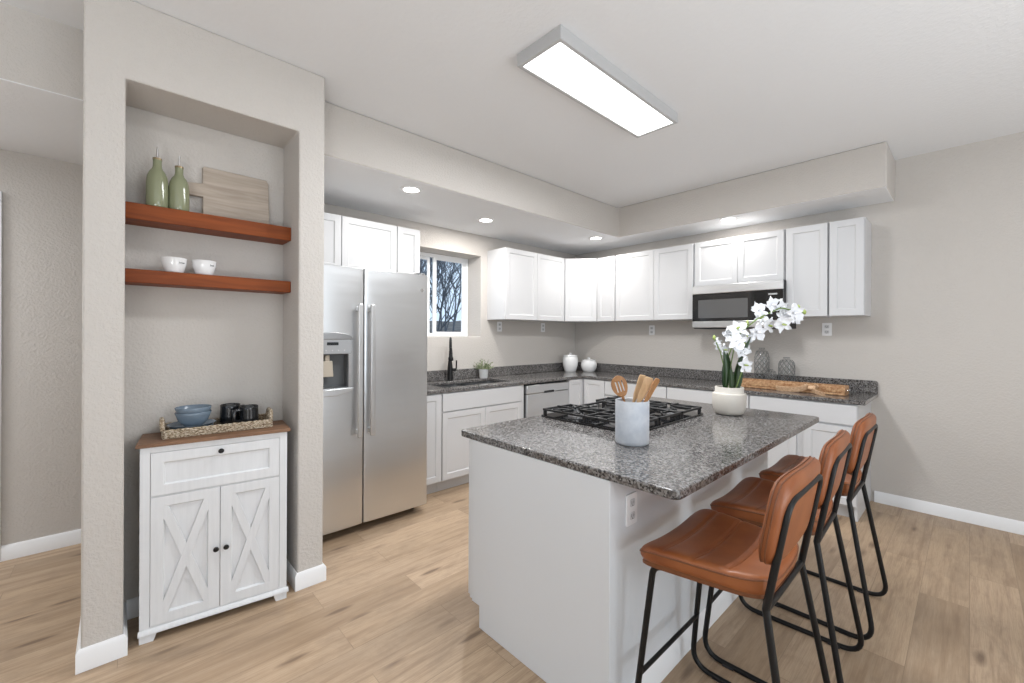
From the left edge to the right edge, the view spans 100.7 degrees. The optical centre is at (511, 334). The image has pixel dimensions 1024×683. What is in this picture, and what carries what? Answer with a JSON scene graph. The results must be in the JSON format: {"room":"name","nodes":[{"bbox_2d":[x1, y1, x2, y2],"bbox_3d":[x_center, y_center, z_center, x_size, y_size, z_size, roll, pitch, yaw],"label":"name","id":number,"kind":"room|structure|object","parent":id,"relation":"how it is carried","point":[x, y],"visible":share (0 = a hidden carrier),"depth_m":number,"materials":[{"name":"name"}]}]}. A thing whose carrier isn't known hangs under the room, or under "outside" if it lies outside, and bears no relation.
{"room":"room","nodes":[
{"label":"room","id":0,"kind":"room"},
{"bbox_2d":[0,149,82,545],"bbox_3d":[-3.666,-0.045,2.146,3.935,2.846,0.110,0,0,-43],"label":"wall","id":1,"kind":"structure","parent":0,"point":[42,207],"depth_m":2.70,"materials":[{"name":"grey paint"}]},
{"bbox_2d":[0,191,2,560],"bbox_3d":[-3.461,0.254,2.249,0.977,2.250,0.018,0,0,-43],"label":"door","id":2,"kind":"structure","parent":1,"relation":"in","point":[1,192],"depth_m":2.57,"materials":[{"name":"white paint"}]},
{"bbox_2d":[0,529,80,561],"bbox_3d":[-2.650,1.336,3.007,1.255,0.092,0.014,0,0,-43],"label":"baseboard","id":3,"kind":"structure","parent":1,"relation":"attached to","point":[51,542],"depth_m":2.69,"materials":[{"name":"white paint"}]},
{"bbox_2d":[0,2,82,99],"bbox_3d":[-3.213,-1.299,1.040,3.088,0.334,0.100,0,0,-43],"label":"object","id":4,"kind":"structure","parent":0,"point":[37,51],"depth_m":1.95,"materials":[{"name":"grey paint"}]},
{"bbox_2d":[0,78,82,164],"bbox_3d":[-3.246,-1.130,1.698,3.935,0.004,1.110,0,0,-43],"label":"ceiling","id":5,"kind":"structure","parent":0,"point":[34,121],"depth_m":2.25,"materials":[{"name":"white paint"}]},
{"bbox_2d":[75,601,127,674],"bbox_3d":[-1.865,1.340,1.939,0.158,0.092,0.428,0,0,-43],"label":"baseboard","id":6,"kind":"structure","parent":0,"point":[106,651],"depth_m":1.79,"materials":[{"name":"white paint"}]},
{"bbox_2d":[81,0,324,648],"bbox_3d":[-1.521,-0.035,2.187,0.963,2.846,0.304,0,0,-43],"label":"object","id":7,"kind":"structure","parent":0,"point":[136,55],"depth_m":1.94,"materials":[{"name":"grey paint"}]},
{"bbox_2d":[125,201,290,244],"bbox_3d":[-1.567,-0.572,2.237,0.698,0.075,0.164,0,0,-43],"label":"floating shelf","id":8,"kind":"object","parent":7,"relation":"attached to","point":[137,214],"visible":0.9,"depth_m":2.16,"materials":[{"name":"brown wood"}]},
{"bbox_2d":[145,147,168,207],"bbox_3d":[-1.722,-0.761,2.062,0.087,0.300,0.087,0,0,-43],"label":"oil bottle","id":9,"kind":"object","parent":8,"relation":"on","point":[157,187],"visible":0.88,"depth_m":2.03,"materials":[{"name":"green ceramic"}]},
{"bbox_2d":[168,156,189,210],"bbox_3d":[-1.664,-0.751,2.122,0.084,0.280,0.084,0,0,-43],"label":"oil bottle","id":10,"kind":"object","parent":8,"relation":"on","point":[179,193],"visible":0.84,"depth_m":2.10,"materials":[{"name":"green ceramic"}]},
{"bbox_2d":[188,167,268,223],"bbox_3d":[-1.560,-0.752,2.324,0.408,0.288,0.060,0,0,-43],"label":"cutting board","id":11,"kind":"object","parent":8,"relation":"on","point":[223,193],"visible":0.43,"depth_m":2.34,"materials":[{"name":"brown wood"}]},
{"bbox_2d":[125,268,290,293],"bbox_3d":[-1.568,-0.272,2.237,0.698,0.063,0.164,0,0,-43],"label":"floating shelf","id":12,"kind":"object","parent":7,"relation":"attached to","point":[140,277],"visible":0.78,"depth_m":2.15,"materials":[{"name":"brown wood"}]},
{"bbox_2d":[160,256,186,272],"bbox_3d":[-1.679,-0.342,2.110,0.107,0.075,0.107,0,0,-43],"label":"bowl","id":13,"kind":"object","parent":12,"relation":"on","point":[170,264],"visible":0.8,"depth_m":2.07,"materials":[{"name":"white ceramic"}]},
{"bbox_2d":[191,259,216,274],"bbox_3d":[-1.589,-0.341,2.193,0.107,0.075,0.107,0,0,-43],"label":"bowl","id":14,"kind":"object","parent":12,"relation":"on","point":[207,267],"visible":0.88,"depth_m":2.16,"materials":[{"name":"white ceramic"}]},
{"bbox_2d":[123,105,283,602],"bbox_3d":[-1.661,-0.036,2.339,0.963,2.846,0.110,0,0,-43],"label":"wall","id":15,"kind":"structure","parent":0,"point":[184,346],"depth_m":2.24,"materials":[{"name":"grey paint"}]},
{"bbox_2d":[127,596,138,619],"bbox_3d":[-1.627,1.341,2.292,0.671,0.092,0.014,0,0,-43],"label":"baseboard","id":16,"kind":"structure","parent":15,"relation":"attached to","point":[132,604],"depth_m":2.08,"materials":[{"name":"white paint"}]},
{"bbox_2d":[286,560,325,591],"bbox_3d":[-1.493,1.342,2.761,0.162,0.092,1.128,0,0,-43],"label":"baseboard","id":17,"kind":"structure","parent":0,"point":[301,580],"depth_m":2.35,"materials":[{"name":"white paint"}]},
{"bbox_2d":[324,203,574,370],"bbox_3d":[-0.642,-0.031,4.732,3.886,2.846,0.300,0,0,-43],"label":"wall","id":18,"kind":"structure","parent":0,"point":[519,342],"depth_m":4.85,"materials":[{"name":"grey paint"}]},
{"bbox_2d":[324,212,419,273],"bbox_3d":[-1.377,-0.737,3.631,1.166,0.450,0.312,0,0,-43],"label":"upper cabinet","id":19,"kind":"object","parent":18,"relation":"attached to","point":[348,241],"visible":0.6,"depth_m":3.59,"materials":[{"name":"white paint"}]},
{"bbox_2d":[420,252,467,336],"bbox_3d":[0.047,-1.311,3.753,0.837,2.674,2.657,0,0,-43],"label":"window","id":20,"kind":"structure","parent":18,"relation":"in","point":[423,255],"depth_m":4.75,"materials":[{"name":"white plastic"}]},
{"bbox_2d":[427,362,563,381],"bbox_3d":[-0.168,0.427,4.951,2.889,0.106,0.026,0,0,-43],"label":"backsplash","id":21,"kind":"structure","parent":18,"relation":"attached to","point":[437,375],"depth_m":4.95,"materials":[{"name":"stone"}]},
{"bbox_2d":[497,322,501,331],"bbox_3d":[-0.146,-0.093,4.980,0.072,0.116,0.009,0,0,-43],"label":"outlet","id":22,"kind":"object","parent":18,"relation":"attached to","point":[499,324],"visible":1,"depth_m":4.97,"materials":[{"name":"white paint"}]},
{"bbox_2d":[487,247,564,321],"bbox_3d":[0.188,-0.560,5.081,0.997,0.788,0.312,0,0,-43],"label":"upper cabinet","id":23,"kind":"object","parent":18,"relation":"attached to","point":[522,285],"visible":1,"depth_m":4.85,"materials":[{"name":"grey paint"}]},
{"bbox_2d":[541,323,544,331],"bbox_3d":[0.401,-0.090,5.486,0.072,0.116,0.009,0,0,-43],"label":"outlet","id":24,"kind":"object","parent":18,"relation":"attached to","point":[542,324],"visible":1,"depth_m":5.48,"materials":[{"name":"white paint"}]},
{"bbox_2d":[479,369,487,377],"bbox_3d":[-0.315,0.429,4.691,0.108,0.100,0.108,0,0,-43],"label":"pot","id":25,"kind":"object","parent":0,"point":[483,373],"depth_m":4.65,"materials":[{"name":"white ceramic"}]},
{"bbox_2d":[0,0,1023,207],"bbox_3d":[0.213,-1.500,0.872,8.086,0.100,7.600,0,0,-43],"label":"ceiling","id":26,"kind":"structure","parent":0,"point":[753,86],"depth_m":2.33,"materials":[{"name":"white paint"}]},
{"bbox_2d":[517,24,677,137],"bbox_3d":[0.554,-1.415,2.485,1.165,0.066,0.296,0,0,-43],"label":"ceiling light","id":27,"kind":"object","parent":26,"relation":"attached to","point":[559,59],"visible":1,"depth_m":2.34,"materials":[{"name":"grey plastic"}]},
{"bbox_2d":[0,482,1023,682],"bbox_3d":[0.199,1.446,0.872,8.086,0.100,7.600,0,0,-43],"label":"floor","id":28,"kind":"structure","parent":0,"point":[394,604],"depth_m":2.05,"materials":[{"name":"brown wood"}]},
{"bbox_2d":[135,420,289,644],"bbox_3d":[-1.495,0.940,2.163,0.616,0.895,0.284,0,0,-36],"label":"base cabinet","id":29,"kind":"object","parent":28,"relation":"on","point":[213,516],"visible":1,"depth_m":2.05,"materials":[{"name":"white wood"}]},
{"bbox_2d":[159,407,272,439],"bbox_3d":[-1.521,0.448,2.207,0.480,0.088,0.220,0,0,-39],"label":"woven tray","id":30,"kind":"object","parent":29,"relation":"on","point":[265,420],"visible":0.77,"depth_m":2.12,"materials":[{"name":"beige wicker"}]},
{"bbox_2d":[219,403,240,423],"bbox_3d":[-1.494,0.428,2.277,0.125,0.112,0.098,0,0,-26],"label":"mug","id":31,"kind":"object","parent":30,"relation":"in","point":[226,410],"visible":0.47,"depth_m":2.23,"materials":[{"name":"black ceramic"}]},
{"bbox_2d":[232,404,258,422],"bbox_3d":[-1.417,0.432,2.256,0.090,0.105,0.128,0,0,30],"label":"mug","id":32,"kind":"object","parent":30,"relation":"in","point":[249,412],"visible":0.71,"depth_m":2.23,"materials":[{"name":"black ceramic"}]},
{"bbox_3d":[-1.605,0.473,2.130,0.181,0.020,0.181,0,0,-43],"label":"plate","id":33,"kind":"object","parent":30,"relation":"in","visible":0},
{"bbox_3d":[-1.605,0.463,2.130,0.181,0.020,0.181,0,0,-43],"label":"plate","id":34,"kind":"object","parent":33,"relation":"on","visible":0},
{"bbox_2d":[166,419,215,428],"bbox_3d":[-1.605,0.452,2.130,0.201,0.020,0.201,0,0,-43],"label":"plate","id":35,"kind":"object","parent":34,"relation":"on","point":[176,425],"visible":0.62,"depth_m":2.11,"materials":[{"name":"blue ceramic"}]},
{"bbox_2d":[174,409,211,426],"bbox_3d":[-1.601,0.421,2.134,0.150,0.070,0.150,0,0,-43],"label":"bowl","id":36,"kind":"object","parent":35,"relation":"on","point":[195,419],"visible":0.82,"depth_m":2.09,"materials":[{"name":"blue ceramic"}]},
{"bbox_2d":[174,404,211,413],"bbox_3d":[-1.601,0.397,2.134,0.150,0.070,0.150,0,0,-43],"label":"bowl","id":37,"kind":"object","parent":36,"relation":"on","point":[197,408],"visible":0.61,"depth_m":2.11,"materials":[{"name":"blue ceramic"}]},
{"bbox_2d":[323,264,427,534],"bbox_3d":[-1.246,0.453,3.300,0.908,1.872,0.860,0,0,-43],"label":"refrigerator","id":38,"kind":"object","parent":28,"relation":"on","point":[375,329],"visible":0.79,"depth_m":3.02,"materials":[{"name":"silver metal"}]},
{"bbox_2d":[323,332,352,338],"bbox_3d":[-1.201,0.008,2.833,0.274,0.048,0.028,0,0,-43],"label":"hood","id":39,"kind":"object","parent":38,"relation":"attached to","point":[326,335],"depth_m":2.85,"materials":[{"name":"silver metal"}]},
{"bbox_2d":[427,393,441,493],"bbox_3d":[-0.923,0.949,3.841,0.269,0.882,0.631,0,0,-43],"label":"base cabinet","id":40,"kind":"object","parent":28,"relation":"on","point":[434,401],"visible":0.32,"depth_m":3.66,"materials":[{"name":"grey paint"}]},
{"bbox_2d":[437,381,523,490],"bbox_3d":[-0.452,0.951,4.278,1.013,0.882,0.631,0,0,-43],"label":"base cabinet","id":41,"kind":"object","parent":28,"relation":"on","point":[461,410],"visible":0.52,"depth_m":3.88,"materials":[{"name":"grey paint"}]},
{"bbox_2d":[523,380,568,417],"bbox_3d":[0.195,0.956,4.844,0.692,0.879,0.616,0,0,-43],"label":"dishwasher","id":42,"kind":"object","parent":28,"relation":"on","point":[537,396],"visible":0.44,"depth_m":4.57,"materials":[{"name":"grey metal"}]},
{"bbox_2d":[567,378,604,406],"bbox_3d":[0.868,0.958,5.297,0.895,0.882,0.928,0,0,-43],"label":"base cabinet","id":43,"kind":"object","parent":28,"relation":"on","point":[581,390],"visible":0.23,"depth_m":4.96,"materials":[{"name":"grey paint"}]},
{"bbox_2d":[605,380,667,397],"bbox_3d":[1.534,0.961,4.768,0.636,0.882,0.748,0,0,-43],"label":"base cabinet","id":44,"kind":"object","parent":28,"relation":"on","point":[660,391],"visible":0.13,"depth_m":4.58,"materials":[{"name":"grey paint"}]},
{"bbox_2d":[461,396,818,682],"bbox_3d":[0.782,0.942,2.337,1.808,0.914,1.145,0,0,-43],"label":"kitchen island","id":45,"kind":"object","parent":28,"relation":"on","point":[558,578],"visible":0.76,"depth_m":1.74,"materials":[{"name":"white paint"}]},
{"bbox_2d":[625,491,636,526],"bbox_3d":[0.443,0.645,1.571,0.072,0.116,0.009,0,0,-43],"label":"outlet","id":46,"kind":"object","parent":45,"relation":"attached to","point":[631,499],"visible":1,"depth_m":1.56,"materials":[{"name":"white paint"}]},
{"bbox_2d":[630,498,634,506],"bbox_3d":[0.445,0.621,1.569,0.034,0.028,0.002,0,0,-43],"label":"receptacle","id":47,"kind":"object","parent":46,"relation":"attached to","point":[632,500],"depth_m":1.57,"materials":[{"name":"grey plastic"}]},
{"bbox_2d":[630,511,634,519],"bbox_3d":[0.445,0.669,1.569,0.034,0.028,0.002,0,0,-43],"label":"receptacle","id":48,"kind":"object","parent":46,"relation":"attached to","point":[632,513],"depth_m":1.57,"materials":[{"name":"grey plastic"}]},
{"bbox_2d":[615,397,648,446],"bbox_3d":[0.536,0.387,1.896,0.147,0.192,0.147,0,0,-43],"label":"utensil crock","id":49,"kind":"object","parent":45,"relation":"on","point":[631,418],"visible":0.89,"depth_m":1.83,"materials":[{"name":"white ceramic"}]},
{"bbox_2d":[611,376,627,401],"bbox_3d":[0.512,0.328,1.942,0.118,0.281,0.023,0,0,0],"label":"slotted spoon","id":50,"kind":"object","parent":49,"relation":"in","point":[616,379],"visible":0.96,"depth_m":1.94,"materials":[{"name":"brown wood"}]},
{"bbox_2d":[632,375,645,401],"bbox_3d":[0.550,0.325,1.922,0.121,0.289,0.026,0,0,-6],"label":"wooden spatula","id":51,"kind":"object","parent":49,"relation":"in","point":[641,378],"visible":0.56,"depth_m":1.92,"materials":[{"name":"brown wood"}]},
{"bbox_2d":[637,376,652,401],"bbox_3d":[0.555,0.329,1.895,0.146,0.282,0.024,0,0,0],"label":"wooden turner","id":52,"kind":"object","parent":49,"relation":"in","point":[647,382],"visible":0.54,"depth_m":1.89,"materials":[{"name":"brown wood"}]},
{"bbox_2d":[644,378,659,401],"bbox_3d":[0.567,0.330,1.862,0.162,0.280,0.024,0,0,0],"label":"wooden paddle","id":53,"kind":"object","parent":49,"relation":"in","point":[655,383],"visible":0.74,"depth_m":1.86,"materials":[{"name":"brown wood"}]},
{"bbox_2d":[667,386,749,407],"bbox_3d":[2.047,0.963,4.213,0.636,0.882,0.760,0,0,-43],"label":"base cabinet","id":54,"kind":"object","parent":28,"relation":"on","point":[686,394],"visible":0.12,"depth_m":4.09,"materials":[{"name":"grey paint"}]},
{"bbox_2d":[635,456,829,682],"bbox_3d":[0.759,0.897,1.450,0.499,1.004,0.503,0,0,-43],"label":"bar stool","id":55,"kind":"object","parent":28,"relation":"on","point":[712,548],"visible":1,"depth_m":1.36,"materials":[{"name":"leather"}]},
{"bbox_2d":[702,429,863,682],"bbox_3d":[1.181,0.899,1.849,0.499,1.004,0.503,0,0,-45],"label":"bar stool","id":56,"kind":"object","parent":28,"relation":"on","point":[747,501],"visible":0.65,"depth_m":1.77,"materials":[{"name":"brown leather"}]},
{"bbox_2d":[750,394,870,521],"bbox_3d":[2.560,0.966,3.660,0.636,0.882,0.745,0,0,-43],"label":"base cabinet","id":57,"kind":"object","parent":28,"relation":"on","point":[833,417],"visible":0.29,"depth_m":3.38,"materials":[{"name":"white paint"}]},
{"bbox_2d":[427,362,877,405],"bbox_3d":[0.921,0.448,3.774,2.889,0.137,3.233,0,0,-43],"label":"countertop","id":58,"kind":"structure","parent":57,"relation":"on","point":[863,392],"depth_m":4.50,"materials":[{"name":"stone"}]},
{"bbox_2d":[447,337,456,380],"bbox_3d":[-0.607,0.252,4.336,0.104,0.451,0.208,0,0,-11],"label":"faucet","id":59,"kind":"object","parent":58,"relation":"on","point":[450,369],"visible":1,"depth_m":4.38,"materials":[{"name":"black metal"}]},
{"bbox_2d":[438,381,496,387],"bbox_3d":[-0.429,0.602,4.259,0.852,0.182,0.392,0,0,-43],"label":"sink","id":60,"kind":"object","parent":58,"relation":"in","point":[483,382],"visible":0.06,"depth_m":4.47,"materials":[{"name":"grey metal"}]},
{"bbox_2d":[473,359,492,377],"bbox_3d":[-0.301,0.373,4.698,0.211,0.213,0.259,0,0,-43],"label":"potted herb","id":61,"kind":"object","parent":58,"relation":"on","point":[483,373],"visible":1,"depth_m":4.66,"materials":[{"name":"white ceramic"}]},
{"bbox_2d":[563,353,577,371],"bbox_3d":[0.766,0.361,5.578,0.204,0.247,0.204,0,0,-43],"label":"canister","id":62,"kind":"object","parent":58,"relation":"on","point":[570,361],"visible":1,"depth_m":5.50,"materials":[{"name":"white ceramic"}]},
{"bbox_2d":[581,357,596,371],"bbox_3d":[1.010,0.392,5.576,0.208,0.187,0.208,0,0,-43],"label":"canister","id":63,"kind":"object","parent":58,"relation":"on","point":[587,365],"visible":1,"depth_m":5.50,"materials":[{"name":"white ceramic"}]},
{"bbox_2d":[541,396,702,430],"bbox_3d":[0.664,0.456,2.530,0.785,0.056,0.617,0,0,-43],"label":"gas cooktop","id":64,"kind":"object","parent":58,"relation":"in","point":[595,414],"visible":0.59,"depth_m":2.43,"materials":[{"name":"black metal"}]},
{"bbox_2d":[754,351,769,379],"bbox_3d":[2.427,0.310,4.126,0.131,0.364,0.131,0,0,-43],"label":"glass jar","id":65,"kind":"object","parent":58,"relation":"on","point":[757,351],"visible":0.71,"depth_m":4.11,"materials":[{"name":"grey"}]},
{"bbox_2d":[765,369,776,379],"bbox_3d":[2.429,0.408,3.984,0.095,0.167,0.095,0,0,-43],"label":"glass jar","id":66,"kind":"object","parent":58,"relation":"on","point":[767,371],"visible":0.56,"depth_m":3.97,"materials":[{"name":"grey glass"}]},
{"bbox_2d":[778,357,794,380],"bbox_3d":[2.569,0.353,3.972,0.137,0.279,0.137,0,0,-43],"label":"glass jar","id":67,"kind":"object","parent":58,"relation":"on","point":[793,362],"visible":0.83,"depth_m":3.96,"materials":[{"name":"grey glass"}]},
{"bbox_2d":[741,378,851,395],"bbox_3d":[2.458,0.455,3.739,0.170,0.074,0.835,0,0,-43],"label":"wooden tray","id":68,"kind":"object","parent":58,"relation":"on","point":[829,389],"visible":0.72,"depth_m":3.69,"materials":[{"name":"brown wood"}]},
{"bbox_2d":[776,383,825,395],"bbox_3d":[2.443,0.452,3.579,0.091,0.094,0.385,0,0,-30],"label":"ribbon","id":69,"kind":"object","parent":58,"relation":"on","point":[805,386],"visible":0.99,"depth_m":3.58,"materials":[{"name":"beige fabric"}]},
{"bbox_2d":[759,412,887,639],"bbox_3d":[1.635,0.901,2.256,0.499,1.004,0.503,0,0,-43],"label":"bar stool","id":70,"kind":"object","parent":28,"relation":"on","point":[864,431],"visible":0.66,"depth_m":2.09,"materials":[{"name":"brown leather"}]},
{"bbox_2d":[324,102,894,254],"bbox_3d":[0.616,-1.279,3.416,3.835,0.338,3.333,0,0,-43],"label":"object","id":71,"kind":"structure","parent":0,"point":[367,161],"depth_m":3.63,"materials":[{"name":"grey paint"}]},
{"bbox_2d":[400,185,422,193],"bbox_3d":[-0.774,-1.112,3.264,0.170,0.008,0.170,0,0,-43],"label":"recessed light","id":72,"kind":"object","parent":71,"relation":"in","point":[408,189],"visible":1,"depth_m":3.26,"materials":[{"name":"white paint"}]},
{"bbox_2d":[477,218,494,222],"bbox_3d":[-0.254,-1.110,4.126,0.170,0.008,0.170,0,0,-43],"label":"recessed light","id":73,"kind":"object","parent":71,"relation":"in","point":[484,220],"visible":1,"depth_m":4.13,"materials":[{"name":"white paint"}]},
{"bbox_2d":[589,236,603,239],"bbox_3d":[0.962,-1.104,4.865,0.170,0.008,0.170,0,0,-43],"label":"recessed light","id":74,"kind":"object","parent":71,"relation":"in","point":[592,237],"visible":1,"depth_m":4.84,"materials":[{"name":"white paint"}]},
{"bbox_2d":[718,216,737,221],"bbox_3d":[2.062,-1.099,4.050,0.170,0.008,0.170,0,0,-43],"label":"recessed light","id":75,"kind":"object","parent":71,"relation":"in","point":[731,218],"visible":1,"depth_m":4.05,"materials":[{"name":"white paint"}]},
{"bbox_2d":[712,296,805,415],"bbox_3d":[1.510,0.126,2.597,0.581,0.724,0.202,0,0,0],"label":"orchid plant","id":76,"kind":"object","parent":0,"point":[729,398],"visible":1,"depth_m":2.57,"materials":[{"name":"white plant"}]},
{"bbox_2d":[575,132,1023,521],"bbox_3d":[3.109,-0.013,3.627,0.120,2.846,7.500,0,0,-43],"label":"wall","id":77,"kind":"structure","parent":0,"point":[942,340],"depth_m":3.34,"materials":[{"name":"grey paint"}]},
{"bbox_2d":[562,258,597,322],"bbox_3d":[0.872,-0.557,5.519,0.598,0.788,0.598,0,0,-43],"label":"upper cabinet","id":78,"kind":"object","parent":77,"relation":"attached to","point":[580,274],"visible":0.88,"depth_m":5.30,"materials":[{"name":"grey paint"}]},
{"bbox_2d":[597,256,624,321],"bbox_3d":[1.265,-0.555,5.293,0.327,0.788,0.263,0,0,-43],"label":"upper cabinet","id":79,"kind":"object","parent":77,"relation":"attached to","point":[606,282],"visible":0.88,"depth_m":5.18,"materials":[{"name":"grey paint"}]},
{"bbox_2d":[649,325,654,334],"bbox_3d":[1.673,-0.052,5.083,0.009,0.116,0.072,0,0,-43],"label":"outlet","id":80,"kind":"object","parent":77,"relation":"attached to","point":[651,327],"visible":1,"depth_m":5.08,"materials":[{"name":"white paint"}]},
{"bbox_2d":[616,243,694,321],"bbox_3d":[1.677,-0.553,4.848,0.327,0.788,0.944,0,0,-43],"label":"upper cabinet","id":81,"kind":"object","parent":77,"relation":"attached to","point":[656,284],"visible":0.91,"depth_m":4.69,"materials":[{"name":"grey paint"}]},
{"bbox_2d":[577,362,877,393],"bbox_3d":[1.981,0.437,4.737,0.026,0.106,3.207,0,0,-43],"label":"backsplash","id":82,"kind":"structure","parent":77,"relation":"attached to","point":[865,386],"depth_m":4.58,"materials":[{"name":"stone"}]},
{"bbox_2d":[695,229,785,286],"bbox_3d":[2.277,-0.717,4.201,0.327,0.455,0.813,0,0,-43],"label":"upper cabinet","id":83,"kind":"object","parent":77,"relation":"attached to","point":[757,257],"visible":0.8,"depth_m":4.05,"materials":[{"name":"grey paint"}]},
{"bbox_2d":[692,280,795,328],"bbox_3d":[2.256,-0.271,4.158,0.413,0.429,0.806,0,0,-43],"label":"microwave","id":84,"kind":"object","parent":83,"relation":"attached to","point":[713,306],"visible":0.77,"depth_m":4.04,"materials":[{"name":"grey metal"}]},
{"bbox_2d":[786,223,830,317],"bbox_3d":[2.662,-0.548,3.784,0.327,0.788,0.313,0,0,-43],"label":"upper cabinet","id":85,"kind":"object","parent":77,"relation":"attached to","point":[807,247],"visible":0.77,"depth_m":3.66,"materials":[{"name":"grey paint"}]},
{"bbox_2d":[822,323,831,335],"bbox_3d":[2.837,-0.047,3.826,0.009,0.116,0.072,0,0,-43],"label":"outlet","id":86,"kind":"object","parent":77,"relation":"attached to","point":[826,327],"visible":1,"depth_m":3.82,"materials":[{"name":"white paint"}]},
{"bbox_2d":[829,217,870,316],"bbox_3d":[2.851,-0.548,3.580,0.327,0.788,0.235,0,0,-43],"label":"upper cabinet","id":87,"kind":"object","parent":77,"relation":"attached to","point":[849,239],"visible":1,"depth_m":3.47,"materials":[{"name":"grey paint"}]},
{"bbox_2d":[874,491,1023,534],"bbox_3d":[4.311,1.369,2.224,0.014,0.092,3.698,0,0,-43],"label":"baseboard","id":88,"kind":"structure","parent":77,"relation":"attached to","point":[977,518],"depth_m":3.24,"materials":[{"name":"white paint"}]},
{"label":"outside","id":89,"kind":"structure","parent":0,"visible":0},
{"bbox_2d":[429,321,460,332],"bbox_3d":[-1.484,0.393,12.936,15.400,2.382,12.000,0,0,-43],"label":"hillside","id":90,"kind":"structure","parent":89,"point":[457,328],"depth_m":16.19,"materials":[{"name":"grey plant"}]},
{"bbox_2d":[420,258,457,312],"bbox_3d":[-1.375,-0.524,7.158,1.305,2.615,2.330,0,0,-33],"label":"bare tree","id":91,"kind":"object","parent":90,"relation":"on","point":[437,275],"visible":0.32,"depth_m":6.70,"materials":[{"name":"grey plant"}]},
{"bbox_2d":[420,259,460,331],"bbox_3d":[-1.296,-0.744,7.204,2.856,3.055,1.874,0,0,-12],"label":"bare tree","id":92,"kind":"object","parent":90,"relation":"on","point":[422,259],"visible":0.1,"depth_m":7.21,"materials":[{"name":"grey plant"}]},
{"bbox_2d":[420,260,460,331],"bbox_3d":[-1.243,-0.771,7.247,1.756,2.912,1.581,0,0,0],"label":"bare tree","id":93,"kind":"object","parent":90,"relation":"on","point":[444,292],"visible":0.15,"depth_m":7.38,"materials":[{"name":"grey plant"}]},
{"bbox_2d":[420,259,460,326],"bbox_3d":[-1.388,-1.164,8.981,1.378,3.433,2.195,0,0,19],"label":"bare tree","id":94,"kind":"object","parent":90,"relation":"on","point":[420,259],"visible":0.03,"depth_m":8.65,"materials":[{"name":"grey plant"}]},
{"bbox_2d":[420,261,460,331],"bbox_3d":[-1.527,-1.624,10.441,2.998,4.206,1.988,0,0,-32],"label":"bare tree","id":95,"kind":"object","parent":90,"relation":"on","point":[453,320],"visible":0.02,"depth_m":10.07,"materials":[{"name":"grey plant"}]},
{"bbox_2d":[439,264,460,331],"bbox_3d":[-1.004,-2.004,10.373,3.546,4.799,2.734,0,0,30],"label":"bare tree","id":96,"kind":"object","parent":90,"relation":"on","point":[445,295],"visible":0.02,"depth_m":10.80,"materials":[{"name":"grey plant"}]},
{"bbox_2d":[454,265,460,326],"bbox_3d":[-1.641,-2.167,10.901,3.379,4.839,3.088,0,0,14],"label":"bare tree","id":97,"kind":"object","parent":90,"relation":"on","point":[460,265],"visible":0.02,"depth_m":12.03,"materials":[{"name":"grey plant"}]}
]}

